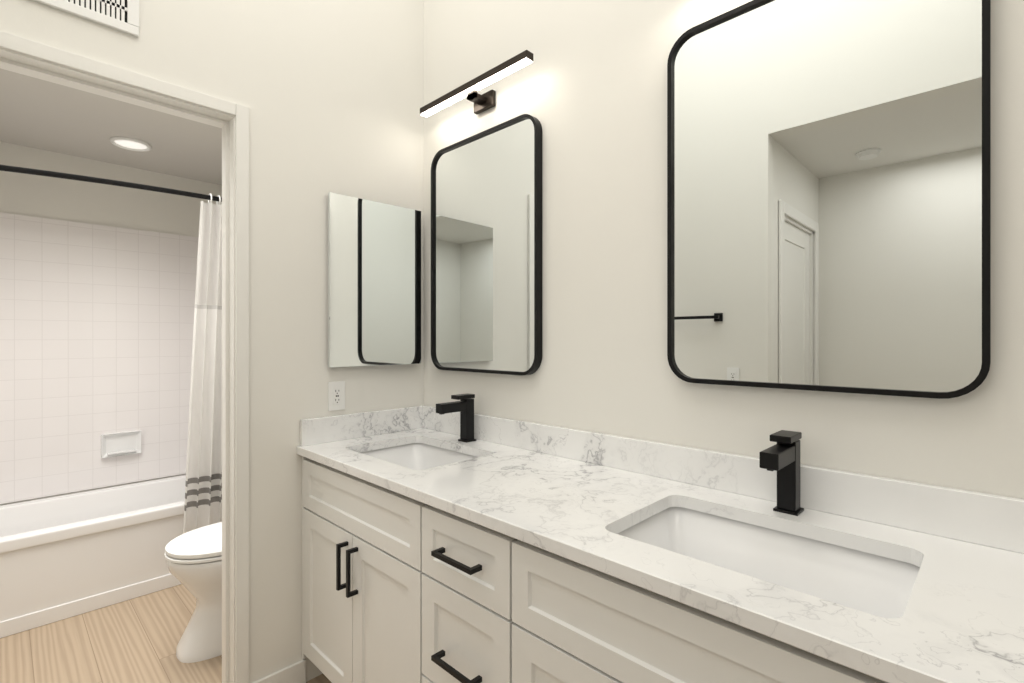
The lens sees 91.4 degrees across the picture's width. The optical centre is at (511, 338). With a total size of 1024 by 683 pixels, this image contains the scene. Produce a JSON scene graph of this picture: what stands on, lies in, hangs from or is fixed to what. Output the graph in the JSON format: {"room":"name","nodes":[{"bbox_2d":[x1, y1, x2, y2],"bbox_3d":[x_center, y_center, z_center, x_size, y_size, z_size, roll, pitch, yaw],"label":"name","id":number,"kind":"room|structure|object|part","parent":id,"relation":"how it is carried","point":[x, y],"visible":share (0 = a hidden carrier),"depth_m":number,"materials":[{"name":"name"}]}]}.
{"room":"bathroom","nodes":[
{"label":"bathroom","id":0,"kind":"room"},
{"bbox_2d":[0,141,221,505],"bbox_3d":[-2.479,0.050,3.022,0.170,2.500,1.840,0,0,44],"label":"wall","id":1,"kind":"structure","parent":0,"point":[79,201],"depth_m":2.94,"materials":[{"name":"white paint"}]},
{"bbox_2d":[0,212,198,503],"bbox_3d":[-2.443,0.102,2.932,0.008,1.547,1.520,0,0,44],"label":"tile","id":2,"kind":"structure","parent":1,"relation":"attached to","point":[96,330],"depth_m":2.91,"materials":[{"name":"white tile"}]},
{"bbox_2d":[101,430,140,457],"bbox_3d":[-2.341,0.630,3.000,0.042,0.136,0.190,0,0,44],"label":"soap dish","id":3,"kind":"object","parent":2,"relation":"attached to","point":[120,444],"visible":1,"depth_m":3.00,"materials":[{"name":"white ceramic"}]},
{"bbox_2d":[0,68,221,184],"bbox_3d":[-1.836,-1.100,2.395,1.967,0.100,1.840,0,0,44],"label":"ceiling","id":4,"kind":"structure","parent":0,"point":[36,113],"depth_m":2.50,"materials":[{"name":"grey paint"}]},
{"bbox_2d":[110,136,151,151],"bbox_3d":[-2.040,-1.044,2.678,0.180,0.020,0.180,0,0,44],"label":"recessed light","id":5,"kind":"object","parent":4,"relation":"in","point":[131,144],"visible":0.98,"depth_m":2.67,"materials":[{"name":"white plastic"}]},
{"bbox_2d":[0,584,331,682],"bbox_3d":[-1.125,1.325,1.031,4.890,0.050,3.040,0,0,44],"label":"floor","id":6,"kind":"structure","parent":0,"point":[135,640],"depth_m":2.10,"materials":[{"name":"brown wood"}]},
{"bbox_2d":[0,475,185,637],"bbox_3d":[-2.195,1.088,2.684,0.690,0.424,1.508,0,0,44],"label":"bathtub","id":7,"kind":"object","parent":6,"relation":"on","point":[62,557],"visible":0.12,"depth_m":2.45,"materials":[{"name":"white ceramic"}]},
{"bbox_2d":[164,522,221,662],"bbox_3d":[-1.156,0.902,2.252,0.450,0.795,0.679,0,0,44],"label":"toilet","id":8,"kind":"object","parent":6,"relation":"on","point":[193,558],"visible":0.27,"depth_m":2.03,"materials":[{"name":"white ceramic"}]},
{"bbox_3d":[-1.230,0.852,2.176,0.364,0.030,0.463,0,0,44],"label":"lid","id":9,"kind":"part","parent":8,"relation":"part of","materials":[{"name":"white plastic"}]},
{"bbox_2d":[297,453,908,682],"bbox_3d":[0.091,0.866,1.383,1.960,0.868,0.594,0,0,44],"label":"bathroom vanity","id":10,"kind":"object","parent":6,"relation":"on","point":[460,541],"depth_m":1.18,"materials":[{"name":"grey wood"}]},
{"bbox_2d":[297,429,1023,682],"bbox_3d":[0.097,0.415,1.389,1.960,0.031,0.576,0,0,44],"label":"countertop","id":11,"kind":"structure","parent":10,"relation":"on","point":[958,617],"depth_m":0.96,"materials":[{"name":"white stone"}]},
{"bbox_2d":[361,437,480,468],"bbox_3d":[-0.338,0.505,1.800,0.511,0.174,0.370,0,0,44],"label":"sink","id":12,"kind":"object","parent":11,"relation":"in","point":[418,453],"depth_m":2.01,"materials":[{"name":"white ceramic"}]},
{"bbox_2d":[433,393,476,440],"bbox_3d":[-0.216,0.308,1.925,0.051,0.183,0.166,0,0,44],"label":"faucet","id":13,"kind":"object","parent":11,"relation":"on","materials":[{"name":"black metal"}]},
{"bbox_2d":[621,501,912,612],"bbox_3d":[0.482,0.505,0.999,0.540,0.174,0.370,0,0,44],"label":"sink","id":14,"kind":"object","parent":11,"relation":"in","point":[865,575],"depth_m":1.11,"materials":[{"name":"white ceramic"}]},
{"bbox_2d":[757,430,804,516],"bbox_3d":[0.605,0.308,1.124,0.052,0.183,0.166,0,0,44],"label":"faucet","id":15,"kind":"object","parent":11,"relation":"on","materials":[{"name":"black metal"}]},
{"bbox_2d":[0,0,423,682],"bbox_3d":[-0.995,-0.500,1.762,0.120,3.600,1.572,0,0,44],"label":"wall","id":16,"kind":"structure","parent":0,"point":[332,95],"depth_m":1.85,"materials":[{"name":"white paint"}]},
{"bbox_2d":[33,0,138,36],"bbox_3d":[-1.311,-1.070,1.344,0.012,0.300,0.500,0,0,44],"label":"air vent","id":17,"kind":"object","parent":16,"relation":"in","point":[121,15],"visible":1,"depth_m":1.47,"materials":[{"name":"white plastic"}]},
{"bbox_2d":[0,48,233,127],"bbox_3d":[-1.265,-0.770,1.486,0.132,0.020,0.760,0,0,44],"label":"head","id":18,"kind":"object","parent":16,"relation":"attached to","point":[48,66],"visible":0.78,"depth_m":1.50},
{"bbox_2d":[0,57,225,126],"bbox_3d":[-1.271,-0.754,1.484,0.037,0.011,0.749,0,0,44],"label":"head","id":19,"kind":"object","parent":18,"relation":"attached to","point":[47,74],"visible":1,"depth_m":1.51,"materials":[{"name":"white"}]},
{"bbox_2d":[0,31,235,115],"bbox_3d":[-1.216,-0.785,1.438,0.016,0.042,0.768,0,0,44],"label":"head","id":20,"kind":"object","parent":16,"relation":"attached to","point":[28,47],"visible":1,"depth_m":1.47},
{"bbox_2d":[222,121,228,682],"bbox_3d":[-1.006,0.270,1.756,0.037,2.060,0.011,0,0,44],"label":"door frame","id":21,"kind":"object","parent":16,"relation":"attached to","point":[225,403],"visible":0.89,"depth_m":1.75,"materials":[{"name":"white wood"}]},
{"bbox_2d":[229,104,248,682],"bbox_3d":[-0.980,0.247,1.771,0.142,2.106,0.046,0,0,44],"label":"door frame","id":22,"kind":"structure","parent":16,"relation":"attached to","point":[242,394],"depth_m":1.72,"materials":[{"name":"white wood"}]},
{"bbox_2d":[253,659,305,682],"bbox_3d":[-0.850,1.254,1.816,0.013,0.092,0.201,0,0,44],"label":"baseboard","id":23,"kind":"structure","parent":16,"relation":"attached to","point":[295,672],"depth_m":1.84,"materials":[{"name":"white wood"}]},
{"bbox_2d":[328,381,344,410],"bbox_3d":[-0.693,0.225,1.979,0.008,0.114,0.070,0,0,44],"label":"outlet","id":24,"kind":"object","parent":16,"relation":"attached to","point":[336,395],"visible":1,"depth_m":1.97,"materials":[{"name":"white plastic"}]},
{"bbox_2d":[300,406,420,444],"bbox_3d":[-0.599,0.351,2.064,0.020,0.097,0.543,0,0,44],"label":"backsplash","id":25,"kind":"structure","parent":16,"relation":"attached to","point":[313,431],"depth_m":2.02,"materials":[{"name":"white stone"}]},
{"bbox_2d":[328,192,420,366],"bbox_3d":[-0.563,-0.230,2.090,0.038,0.680,0.418,0,0,44],"label":"upper cabinet","id":26,"kind":"object","parent":16,"relation":"attached to","point":[374,283],"visible":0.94,"depth_m":2.06,"materials":[{"name":"silver glass"}]},
{"bbox_2d":[424,0,1023,498],"bbox_3d":[0.599,-0.500,1.389,2.923,3.600,0.120,0,0,44],"label":"wall","id":27,"kind":"structure","parent":0,"point":[588,86],"depth_m":1.53,"materials":[{"name":"white paint"}]},
{"bbox_2d":[420,50,532,116],"bbox_3d":[-0.137,-0.946,1.950,0.620,0.077,0.100,0,0,44],"label":"light bar","id":28,"kind":"object","parent":27,"relation":"attached to","point":[482,102],"visible":1,"depth_m":1.93,"materials":[{"name":"brown metal"}]},
{"bbox_2d":[431,114,541,374],"bbox_3d":[-0.124,-0.340,1.986,0.620,0.944,0.030,0,0,44],"label":"mirror","id":29,"kind":"object","parent":27,"relation":"attached to","point":[486,251],"visible":1,"depth_m":1.94,"materials":[{"name":"black mirror"}]},
{"bbox_2d":[421,405,1023,552],"bbox_3d":[0.291,0.351,1.588,1.960,0.097,0.020,0,0,44],"label":"backsplash","id":30,"kind":"structure","parent":27,"relation":"attached to","point":[983,518],"depth_m":1.18,"materials":[{"name":"white stone"}]},
{"bbox_2d":[667,0,990,398],"bbox_3d":[0.686,-0.365,1.195,0.661,0.970,0.030,0,0,44],"label":"mirror","id":31,"kind":"object","parent":27,"relation":"attached to","point":[828,195],"visible":0.96,"depth_m":1.14,"materials":[{"name":"black mirror"}]},
{"bbox_3d":[-2.436,0.050,1.779,1.967,2.500,0.120,0,0,44],"label":"wall","id":32,"kind":"structure","parent":0,"visible":0},
{"bbox_2d":[0,165,221,533],"bbox_3d":[-1.893,0.115,2.395,0.185,1.830,1.516,0,0,44],"label":"curtain","id":33,"kind":"object","parent":32,"relation":"attached to","point":[203,497],"visible":0.48,"depth_m":2.64,"materials":[{"name":"white fabric"}]},
{"bbox_3d":[-1.910,-0.740,2.412,0.132,0.121,1.516,0,0,44],"label":"rod","id":34,"kind":"part","parent":33,"relation":"part of","materials":[{"name":"black metal"}]}
]}

